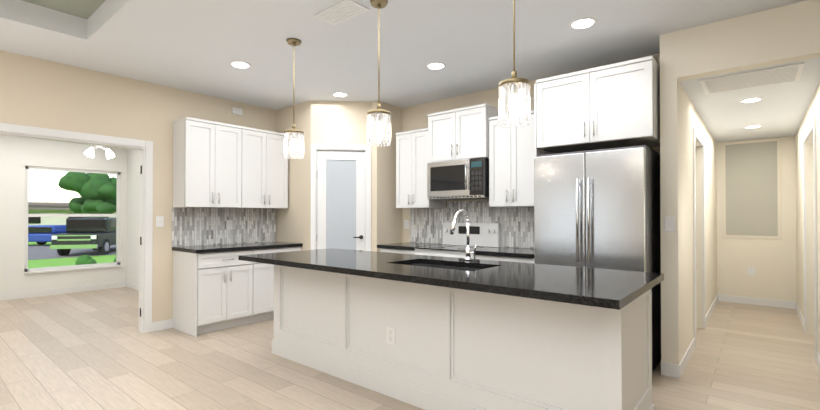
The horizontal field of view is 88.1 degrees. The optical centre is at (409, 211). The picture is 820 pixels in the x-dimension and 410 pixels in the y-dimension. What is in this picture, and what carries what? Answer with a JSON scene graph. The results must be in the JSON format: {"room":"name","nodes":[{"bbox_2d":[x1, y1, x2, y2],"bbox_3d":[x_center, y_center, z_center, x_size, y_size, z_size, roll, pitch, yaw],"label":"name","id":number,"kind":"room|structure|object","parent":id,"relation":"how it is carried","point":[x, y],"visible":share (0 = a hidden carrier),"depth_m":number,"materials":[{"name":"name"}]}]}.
{"room":"kitchen","nodes":[
{"label":"kitchen","id":0,"kind":"room"},
{"bbox_2d":[0,135,126,293],"bbox_3d":[-6.513,-0.041,5.981,0.120,2.740,4.570,0,-1,40],"label":"wall","id":1,"kind":"structure","parent":0,"point":[18,155],"depth_m":6.65,"materials":[{"name":"white paint"}]},
{"bbox_2d":[0,281,124,300],"bbox_3d":[-6.500,1.278,5.882,0.012,0.100,4.450,0,-1,40],"label":"baseboard","id":2,"kind":"structure","parent":1,"relation":"attached to","point":[28,294],"depth_m":6.87,"materials":[{"name":"white wood"}]},
{"bbox_2d":[24,166,120,273],"bbox_3d":[-5.576,0.128,7.067,0.120,1.680,1.280,0,-1,40],"label":"window","id":3,"kind":"structure","parent":1,"relation":"in","point":[27,270],"depth_m":7.03,"materials":[{"name":"white plastic"}]},
{"bbox_2d":[126,149,138,284],"bbox_3d":[-3.708,-0.036,6.550,3.480,2.740,0.120,0,-1,40],"label":"wall","id":4,"kind":"structure","parent":0,"point":[132,270],"depth_m":7.38,"materials":[{"name":"white paint"}]},
{"bbox_2d":[125,281,138,290],"bbox_3d":[-3.739,1.283,6.479,3.450,0.100,0.012,0,-1,40],"label":"baseboard","id":5,"kind":"structure","parent":4,"relation":"attached to","point":[134,286],"depth_m":7.37,"materials":[{"name":"white wood"}]},
{"bbox_2d":[0,50,275,321],"bbox_3d":[-3.944,-0.062,3.438,0.120,2.740,8.720,0,-1,40],"label":"wall","id":6,"kind":"structure","parent":0,"point":[39,93],"depth_m":4.51,"materials":[{"name":"beige paint"}]},
{"bbox_2d":[0,123,152,332],"bbox_3d":[-3.540,0.265,3.925,0.152,2.095,2.040,0,-1,40],"label":"door frame","id":7,"kind":"structure","parent":6,"relation":"attached to","point":[144,148],"depth_m":4.61,"materials":[{"name":"white wood"}]},
{"bbox_2d":[156,216,163,226],"bbox_3d":[-2.791,0.109,4.727,0.010,0.120,0.080,0,-1,40],"label":"light switch","id":8,"kind":"object","parent":6,"relation":"attached to","point":[159,221],"visible":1,"depth_m":4.73,"materials":[{"name":"white plastic"}]},
{"bbox_2d":[152,319,172,329],"bbox_3d":[-2.689,1.271,5.051,0.012,0.100,0.795,0,-1,40],"label":"baseboard","id":9,"kind":"structure","parent":6,"relation":"attached to","point":[165,323],"depth_m":4.74,"materials":[{"name":"white wood"}]},
{"bbox_2d":[173,117,236,207],"bbox_3d":[-2.354,-0.544,5.011,0.326,0.990,0.714,0,-1,40],"label":"upper cabinet","id":10,"kind":"object","parent":6,"relation":"attached to","point":[219,165],"depth_m":4.81,"materials":[{"name":"white paint"}]},
{"bbox_2d":[172,208,275,246],"bbox_3d":[-2.284,0.179,5.341,0.008,0.446,1.340,0,-1,40],"label":"backsplash","id":11,"kind":"structure","parent":6,"relation":"attached to","point":[197,226],"depth_m":5.25,"materials":[{"name":"tile"}]},
{"bbox_2d":[226,220,232,229],"bbox_3d":[-2.274,0.164,5.337,0.010,0.120,0.080,0,-1,40],"label":"outlet","id":12,"kind":"object","parent":11,"relation":"attached to","point":[229,224],"visible":1,"depth_m":5.34,"materials":[{"name":"white plastic"}]},
{"bbox_2d":[232,107,241,114],"bbox_3d":[-2.213,-1.286,5.423,0.030,0.080,0.130,0,-1,40],"label":"door chime","id":13,"kind":"object","parent":6,"relation":"attached to","point":[237,111],"visible":1,"depth_m":5.41,"materials":[{"name":"white plastic"}]},
{"bbox_2d":[237,125,287,208],"bbox_3d":[-1.975,-0.540,5.471,0.326,0.990,0.714,0,-1,40],"label":"upper cabinet","id":14,"kind":"object","parent":6,"relation":"attached to","point":[262,166],"depth_m":5.35,"materials":[{"name":"white paint"}]},
{"bbox_2d":[276,100,310,250],"bbox_3d":[-1.528,-0.044,5.657,0.780,2.740,0.100,0,-1,40],"label":"wall","id":15,"kind":"structure","parent":0,"point":[293,222],"depth_m":5.54,"materials":[{"name":"beige paint"}]},
{"bbox_2d":[311,100,370,149],"bbox_3d":[-0.901,-0.044,5.640,1.234,2.740,0.470,0,0,-5],"label":"wall","id":16,"kind":"structure","parent":0,"point":[338,122],"depth_m":5.41,"materials":[{"name":"beige paint"}]},
{"bbox_2d":[317,151,364,250],"bbox_3d":[-0.883,0.270,5.404,0.619,2.092,0.108,0,0,-5],"label":"pantry door","id":17,"kind":"structure","parent":16,"relation":"in","point":[340,199],"depth_m":5.44,"materials":[{"name":"white glass"}]},
{"bbox_2d":[311,144,370,250],"bbox_3d":[-0.883,0.233,5.446,0.762,2.184,0.116,0,0,-5],"label":"door frame","id":18,"kind":"structure","parent":16,"relation":"attached to","point":[315,148],"depth_m":5.40,"materials":[{"name":"white wood"}]},
{"bbox_2d":[371,101,401,251],"bbox_3d":[-0.301,-0.044,5.603,0.100,2.740,0.500,0,-1,40],"label":"wall","id":19,"kind":"structure","parent":0,"point":[386,220],"depth_m":5.51,"materials":[{"name":"beige paint"}]},
{"bbox_2d":[0,0,805,109],"bbox_3d":[-0.814,-1.564,0.786,8.340,0.220,8.840,0,-1,40],"label":"ceiling","id":20,"kind":"structure","parent":0,"point":[197,46],"depth_m":3.54,"materials":[{"name":"paint"}]},
{"bbox_2d":[230,61,250,67],"bbox_3d":[-1.641,-1.423,4.102,0.194,0.007,0.194,0,-1,40],"label":"recessed light","id":21,"kind":"object","parent":20,"relation":"in","point":[239,64],"visible":1,"depth_m":4.08,"materials":[{"name":"white glass"}]},
{"bbox_2d":[284,38,303,159],"bbox_3d":[-0.971,-0.938,3.544,0.165,0.984,0.162,0,-1,40],"label":"pendant light","id":22,"kind":"object","parent":20,"relation":"hanging from","point":[294,142],"visible":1,"depth_m":3.50,"materials":[{"name":"glass"}]},
{"bbox_2d":[332,92,347,96],"bbox_3d":[-0.843,-1.414,5.115,0.194,0.007,0.194,0,-1,40],"label":"recessed light","id":23,"kind":"object","parent":20,"relation":"in","point":[339,94],"visible":0.96,"depth_m":5.09,"materials":[{"name":"white glass"}]},
{"bbox_2d":[314,0,368,24],"bbox_3d":[-0.496,-1.427,3.039,0.380,0.016,0.190,0,-1,40],"label":"ceiling vent","id":24,"kind":"object","parent":20,"relation":"in","point":[344,10],"visible":0.98,"depth_m":3.02,"materials":[{"name":"white metal"}]},
{"bbox_2d":[367,0,390,146],"bbox_3d":[-0.212,-0.944,2.891,0.165,0.984,0.162,0,-1,40],"label":"pendant light","id":25,"kind":"object","parent":20,"relation":"hanging from","point":[378,125],"visible":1,"depth_m":2.84,"materials":[{"name":"glass"}]},
{"bbox_2d":[426,62,445,69],"bbox_3d":[0.252,-1.422,4.133,0.194,0.007,0.194,0,-1,40],"label":"recessed light","id":26,"kind":"object","parent":20,"relation":"in","point":[436,65],"visible":1,"depth_m":4.11,"materials":[{"name":"white glass"}]},
{"bbox_2d":[499,0,529,127],"bbox_3d":[0.552,-0.949,2.247,0.165,0.984,0.162,0,-1,40],"label":"pendant light","id":27,"kind":"object","parent":20,"relation":"hanging from","point":[514,99],"visible":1,"depth_m":2.19,"materials":[{"name":"glass"}]},
{"bbox_2d":[569,17,596,28],"bbox_3d":[1.312,-1.430,3.218,0.194,0.007,0.194,0,-1,40],"label":"recessed light","id":28,"kind":"object","parent":20,"relation":"in","point":[583,23],"visible":1,"depth_m":3.21,"materials":[{"name":"white glass"}]},
{"bbox_2d":[0,287,819,409],"bbox_3d":[-1.065,1.358,3.402,11.850,0.100,12.350,0,-1,40],"label":"floor","id":29,"kind":"structure","parent":0,"point":[92,350],"depth_m":3.56,"materials":[{"name":"brown wood"}]},
{"bbox_2d":[172,249,247,336],"bbox_3d":[-2.251,0.880,4.913,0.597,0.880,0.707,0,-1,40],"label":"base cabinet","id":30,"kind":"object","parent":29,"relation":"on","point":[218,287],"depth_m":4.65,"materials":[{"name":"white paint"}]},
{"bbox_2d":[172,241,302,252],"bbox_3d":[-2.048,0.422,5.143,0.622,0.040,1.340,0,-1,40],"label":"countertop","id":31,"kind":"structure","parent":30,"relation":"on","point":[256,245],"depth_m":4.89,"materials":[{"name":"black stone"}]},
{"bbox_2d":[248,245,302,323],"bbox_3d":[-1.866,0.884,5.379,0.597,0.880,0.739,0,-1,40],"label":"base cabinet","id":32,"kind":"object","parent":29,"relation":"on","point":[260,275],"depth_m":5.05,"materials":[{"name":"white paint"}]},
{"bbox_2d":[380,250,414,253],"bbox_3d":[0.031,0.883,5.255,0.565,0.880,0.597,0,-1,40],"label":"base cabinet","id":33,"kind":"object","parent":29,"relation":"on","point":[389,251],"depth_m":4.99,"materials":[{"name":"white paint"}]},
{"bbox_2d":[377,242,442,249],"bbox_3d":[0.016,0.423,5.255,0.588,0.040,0.622,0,-1,40],"label":"countertop","id":34,"kind":"structure","parent":33,"relation":"on","point":[407,245],"depth_m":5.10,"materials":[{"name":"black stone"}]},
{"bbox_2d":[413,223,500,258],"bbox_3d":[0.512,0.724,4.776,0.770,1.190,0.690,0,-1,40],"label":"range","id":35,"kind":"object","parent":29,"relation":"on","point":[483,236],"visible":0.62,"depth_m":4.86,"materials":[{"name":"silver metal"}]},
{"bbox_2d":[272,264,654,409],"bbox_3d":[0.126,0.867,3.293,2.994,0.880,0.805,0,-1,40],"label":"kitchen island","id":36,"kind":"object","parent":29,"relation":"on","point":[426,332],"depth_m":2.64,"materials":[{"name":"white lacquer"},{"name":"black granite"}]},
{"bbox_2d":[238,248,663,311],"bbox_3d":[0.019,0.406,3.208,3.140,0.040,1.080,0,-1,40],"label":"island countertop","id":37,"kind":"structure","parent":36,"relation":"on","point":[588,287],"depth_m":2.61,"materials":[{"name":"black stone"}]},
{"bbox_2d":[450,209,476,260],"bbox_3d":[0.415,0.183,3.286,0.109,0.406,0.274,0,-1,40],"label":"faucet","id":38,"kind":"object","parent":37,"relation":"on","point":[468,248],"visible":1,"depth_m":3.37,"materials":[{"name":"silver metal"}]},
{"bbox_2d":[475,254,533,263],"bbox_3d":[1.100,0.876,4.359,0.645,0.880,0.618,0,-1,40],"label":"base cabinet","id":39,"kind":"object","parent":29,"relation":"on","point":[520,255],"depth_m":4.12,"materials":[{"name":"white paint"}]},
{"bbox_2d":[474,247,533,257],"bbox_3d":[1.097,0.416,4.362,0.648,0.040,0.622,0,-1,40],"label":"countertop","id":40,"kind":"structure","parent":39,"relation":"on","point":[524,253],"depth_m":4.21,"materials":[{"name":"black stone"}]},
{"bbox_2d":[534,145,660,371],"bbox_3d":[1.656,0.398,3.745,0.880,1.825,0.807,0,-1,40],"label":"refrigerator","id":41,"kind":"object","parent":29,"relation":"on","point":[600,208],"visible":0.5,"depth_m":3.45,"materials":[{"name":"metal"}]},
{"bbox_2d":[402,54,659,248],"bbox_3d":[0.548,-0.047,5.304,4.670,2.740,0.120,0,-1,40],"label":"wall","id":42,"kind":"structure","parent":0,"point":[415,117],"depth_m":5.33,"materials":[{"name":"beige paint"}]},
{"bbox_2d":[404,220,408,228],"bbox_3d":[-0.046,0.167,5.706,0.080,0.120,0.010,0,-1,40],"label":"light switch","id":43,"kind":"object","parent":42,"relation":"attached to","point":[406,224],"visible":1,"depth_m":5.71,"materials":[{"name":"white plastic"}]},
{"bbox_2d":[396,103,533,208],"bbox_3d":[0.612,-0.605,4.915,1.850,1.110,0.401,0,-1,40],"label":"upper cabinet","id":44,"kind":"object","parent":42,"relation":"attached to","point":[474,131],"visible":0.81,"depth_m":4.66,"materials":[{"name":"white paint"}]},
{"bbox_2d":[427,157,488,199],"bbox_3d":[0.605,-0.365,4.888,0.750,0.430,0.445,0,-1,40],"label":"microwave","id":45,"kind":"object","parent":44,"relation":"attached to","point":[464,179],"visible":0.96,"depth_m":4.71,"materials":[{"name":"metal"}]},
{"bbox_2d":[410,201,533,248],"bbox_3d":[0.764,0.135,5.038,1.980,0.528,0.008,0,-1,40],"label":"backsplash","id":46,"kind":"structure","parent":42,"relation":"attached to","point":[517,227],"depth_m":5.00,"materials":[{"name":"tile"}]},
{"bbox_2d":[534,56,659,156],"bbox_3d":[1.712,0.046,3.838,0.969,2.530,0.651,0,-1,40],"label":"upper cabinet","id":47,"kind":"object","parent":42,"relation":"attached to","point":[616,105],"visible":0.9,"depth_m":3.59,"materials":[{"name":"white paint"}]},
{"bbox_2d":[660,31,716,364],"bbox_3d":[3.292,-0.049,4.983,0.270,2.740,4.020,0,-1,40],"label":"wall","id":48,"kind":"structure","parent":0,"point":[680,118],"depth_m":3.49,"materials":[{"name":"beige paint"}]},
{"bbox_2d":[665,217,674,231],"bbox_3d":[2.069,0.098,3.376,0.070,0.120,0.010,0,-1,40],"label":"light switch","id":49,"kind":"object","parent":48,"relation":"attached to","point":[669,224],"visible":1,"depth_m":3.37,"materials":[{"name":"white plastic"}]},
{"bbox_2d":[677,338,694,377],"bbox_3d":[2.429,1.260,3.706,0.012,0.100,0.992,0,-1,40],"label":"baseboard","id":50,"kind":"structure","parent":48,"relation":"attached to","point":[681,367],"depth_m":3.59,"materials":[{"name":"white wood"}]},
{"bbox_2d":[693,128,705,347],"bbox_3d":[3.052,0.252,4.465,0.016,2.130,0.960,0,-1,40],"label":"door frame","id":51,"kind":"structure","parent":48,"relation":"attached to","point":[696,135],"depth_m":4.13,"materials":[{"name":"white wood"}]},
{"bbox_2d":[705,294,718,324],"bbox_3d":[3.980,1.276,5.584,0.012,0.100,1.960,0,-1,40],"label":"baseboard","id":52,"kind":"structure","parent":48,"relation":"attached to","point":[712,307],"depth_m":5.47,"materials":[{"name":"white wood"}]},
{"bbox_2d":[677,0,819,80],"bbox_3d":[2.493,-1.250,3.123,0.880,0.370,0.120,0,-1,40],"label":"wall","id":53,"kind":"structure","parent":0,"point":[780,35],"depth_m":3.07,"materials":[{"name":"beige paint"}]},
{"bbox_2d":[679,57,819,142],"bbox_3d":[3.716,-1.007,4.641,1.570,0.250,3.780,0,-1,40],"label":"ceiling","id":54,"kind":"structure","parent":0,"point":[779,110],"depth_m":4.25,"materials":[{"name":"paint"}]},
{"bbox_2d":[739,97,762,102],"bbox_3d":[3.219,-1.053,4.001,0.184,0.007,0.184,0,-1,40],"label":"recessed light","id":55,"kind":"object","parent":54,"relation":"in","point":[749,100],"visible":0.98,"depth_m":4.00,"materials":[{"name":"white plastic"}]},
{"bbox_2d":[699,62,804,94],"bbox_3d":[2.723,-1.054,3.399,0.620,0.016,0.500,0,-1,40],"label":"ceiling vent","id":56,"kind":"object","parent":54,"relation":"in","point":[766,77],"visible":1,"depth_m":3.35,"materials":[{"name":"white metal"}]},
{"bbox_2d":[744,125,762,127],"bbox_3d":[4.207,-1.044,5.196,0.184,0.007,0.184,0,-1,40],"label":"recessed light","id":57,"kind":"object","parent":54,"relation":"in","point":[753,126],"visible":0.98,"depth_m":5.17,"materials":[{"name":"white plastic"}]},
{"bbox_2d":[716,136,796,301],"bbox_3d":[4.977,-0.040,6.120,1.120,2.740,0.120,0,-1,40],"label":"wall","id":58,"kind":"structure","parent":0,"point":[772,262],"depth_m":5.99,"materials":[{"name":"beige paint"}]},
{"bbox_2d":[748,267,754,274],"bbox_3d":[4.904,0.850,6.087,0.080,0.120,0.010,0,-1,40],"label":"outlet","id":59,"kind":"object","parent":58,"relation":"attached to","point":[751,270],"visible":1,"depth_m":6.08,"materials":[{"name":"white plastic"}]},
{"bbox_2d":[722,138,781,238],"bbox_3d":[4.903,-0.325,6.096,0.660,1.410,0.016,0,-1,40],"label":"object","id":60,"kind":"structure","parent":58,"relation":"attached to","point":[751,188],"depth_m":6.08,"materials":[{"name":"paint"}]},
{"bbox_2d":[720,294,794,308],"bbox_3d":[4.939,1.280,6.055,0.810,0.100,0.012,0,-1,40],"label":"baseboard","id":61,"kind":"structure","parent":58,"relation":"attached to","point":[725,298],"depth_m":6.03,"materials":[{"name":"white wood"}]},
{"bbox_2d":[795,82,819,355],"bbox_3d":[4.120,-0.055,4.298,0.120,2.740,4.021,0,-1,40],"label":"wall","id":62,"kind":"structure","parent":0,"point":[812,111],"depth_m":3.98,"materials":[{"name":"beige paint"}]},
{"bbox_2d":[795,302,803,329],"bbox_3d":[4.786,1.273,5.197,0.012,0.100,1.530,0,-1,40],"label":"baseboard","id":63,"kind":"structure","parent":62,"relation":"attached to","point":[797,308],"depth_m":5.20,"materials":[{"name":"white wood"}]},
{"bbox_2d":[803,117,817,362],"bbox_3d":[3.903,0.249,4.139,0.016,2.130,1.240,0,-1,40],"label":"door frame","id":64,"kind":"structure","parent":62,"relation":"attached to","point":[812,127],"depth_m":3.69,"materials":[{"name":"white wood"}]},
{"bbox_2d":[816,352,819,371],"bbox_3d":[3.150,1.256,3.216,0.012,0.100,1.130,0,-1,40],"label":"baseboard","id":65,"kind":"structure","parent":62,"relation":"attached to","point":[817,354],"depth_m":3.56,"materials":[{"name":"white wood"}]},
{"bbox_3d":[-5.210,-1.350,4.837,3.600,0.100,4.690,0,-1,40],"label":"ceiling","id":66,"kind":"structure","parent":0,"visible":0},
{"bbox_2d":[84,145,114,158],"bbox_3d":[-4.251,-1.020,5.882,1.293,0.544,1.236,0,-1,40],"label":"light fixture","id":67,"kind":"object","parent":66,"relation":"hanging from","point":[89,152],"visible":0.12,"depth_m":5.80,"materials":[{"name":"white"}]},
{"label":"outside","id":68,"kind":"structure","parent":0,"visible":0},
{"bbox_2d":[28,242,115,267],"bbox_3d":[-37.396,2.132,36.551,86.100,0.500,120.000,0,-1,40],"label":"lawn","id":69,"kind":"structure","parent":68,"point":[48,256],"depth_m":21.41,"materials":[{"name":"green plant"}]},
{"bbox_2d":[28,225,66,244],"bbox_3d":[-24.727,1.621,29.203,4.500,1.400,1.860,0,0,2],"label":"car","id":70,"kind":"object","parent":69,"relation":"on","point":[41,237],"depth_m":28.36,"materials":[{"name":"paint"}]},
{"bbox_2d":[28,202,115,224],"bbox_3d":[-52.973,0.641,61.752,12.000,3.900,17.000,0,-1,40],"label":"house","id":71,"kind":"structure","parent":69,"relation":"on","point":[46,208],"depth_m":58.22,"materials":[{"name":"beige"}]},
{"bbox_2d":[50,218,115,255],"bbox_3d":[-17.473,1.303,23.962,2.060,1.950,5.980,0,0,-14],"label":"pickup truck","id":72,"kind":"object","parent":69,"relation":"on","point":[67,244],"depth_m":22.08,"materials":[{"name":"grey paint"}]},
{"bbox_2d":[58,172,116,217],"bbox_3d":[-27.638,-0.615,37.395,4.781,6.339,5.392,0,-1,40],"label":"street tree","id":73,"kind":"object","parent":69,"relation":"on","point":[88,198],"depth_m":36.27,"materials":[{"name":"green plant"}]},
{"bbox_2d":[75,254,115,264],"bbox_3d":[-10.195,1.675,14.338,0.767,0.579,1.858,0,-1,40],"label":"bush","id":74,"kind":"object","parent":69,"relation":"on","point":[89,259],"depth_m":13.61,"materials":[{"name":"green plant"}]}
]}

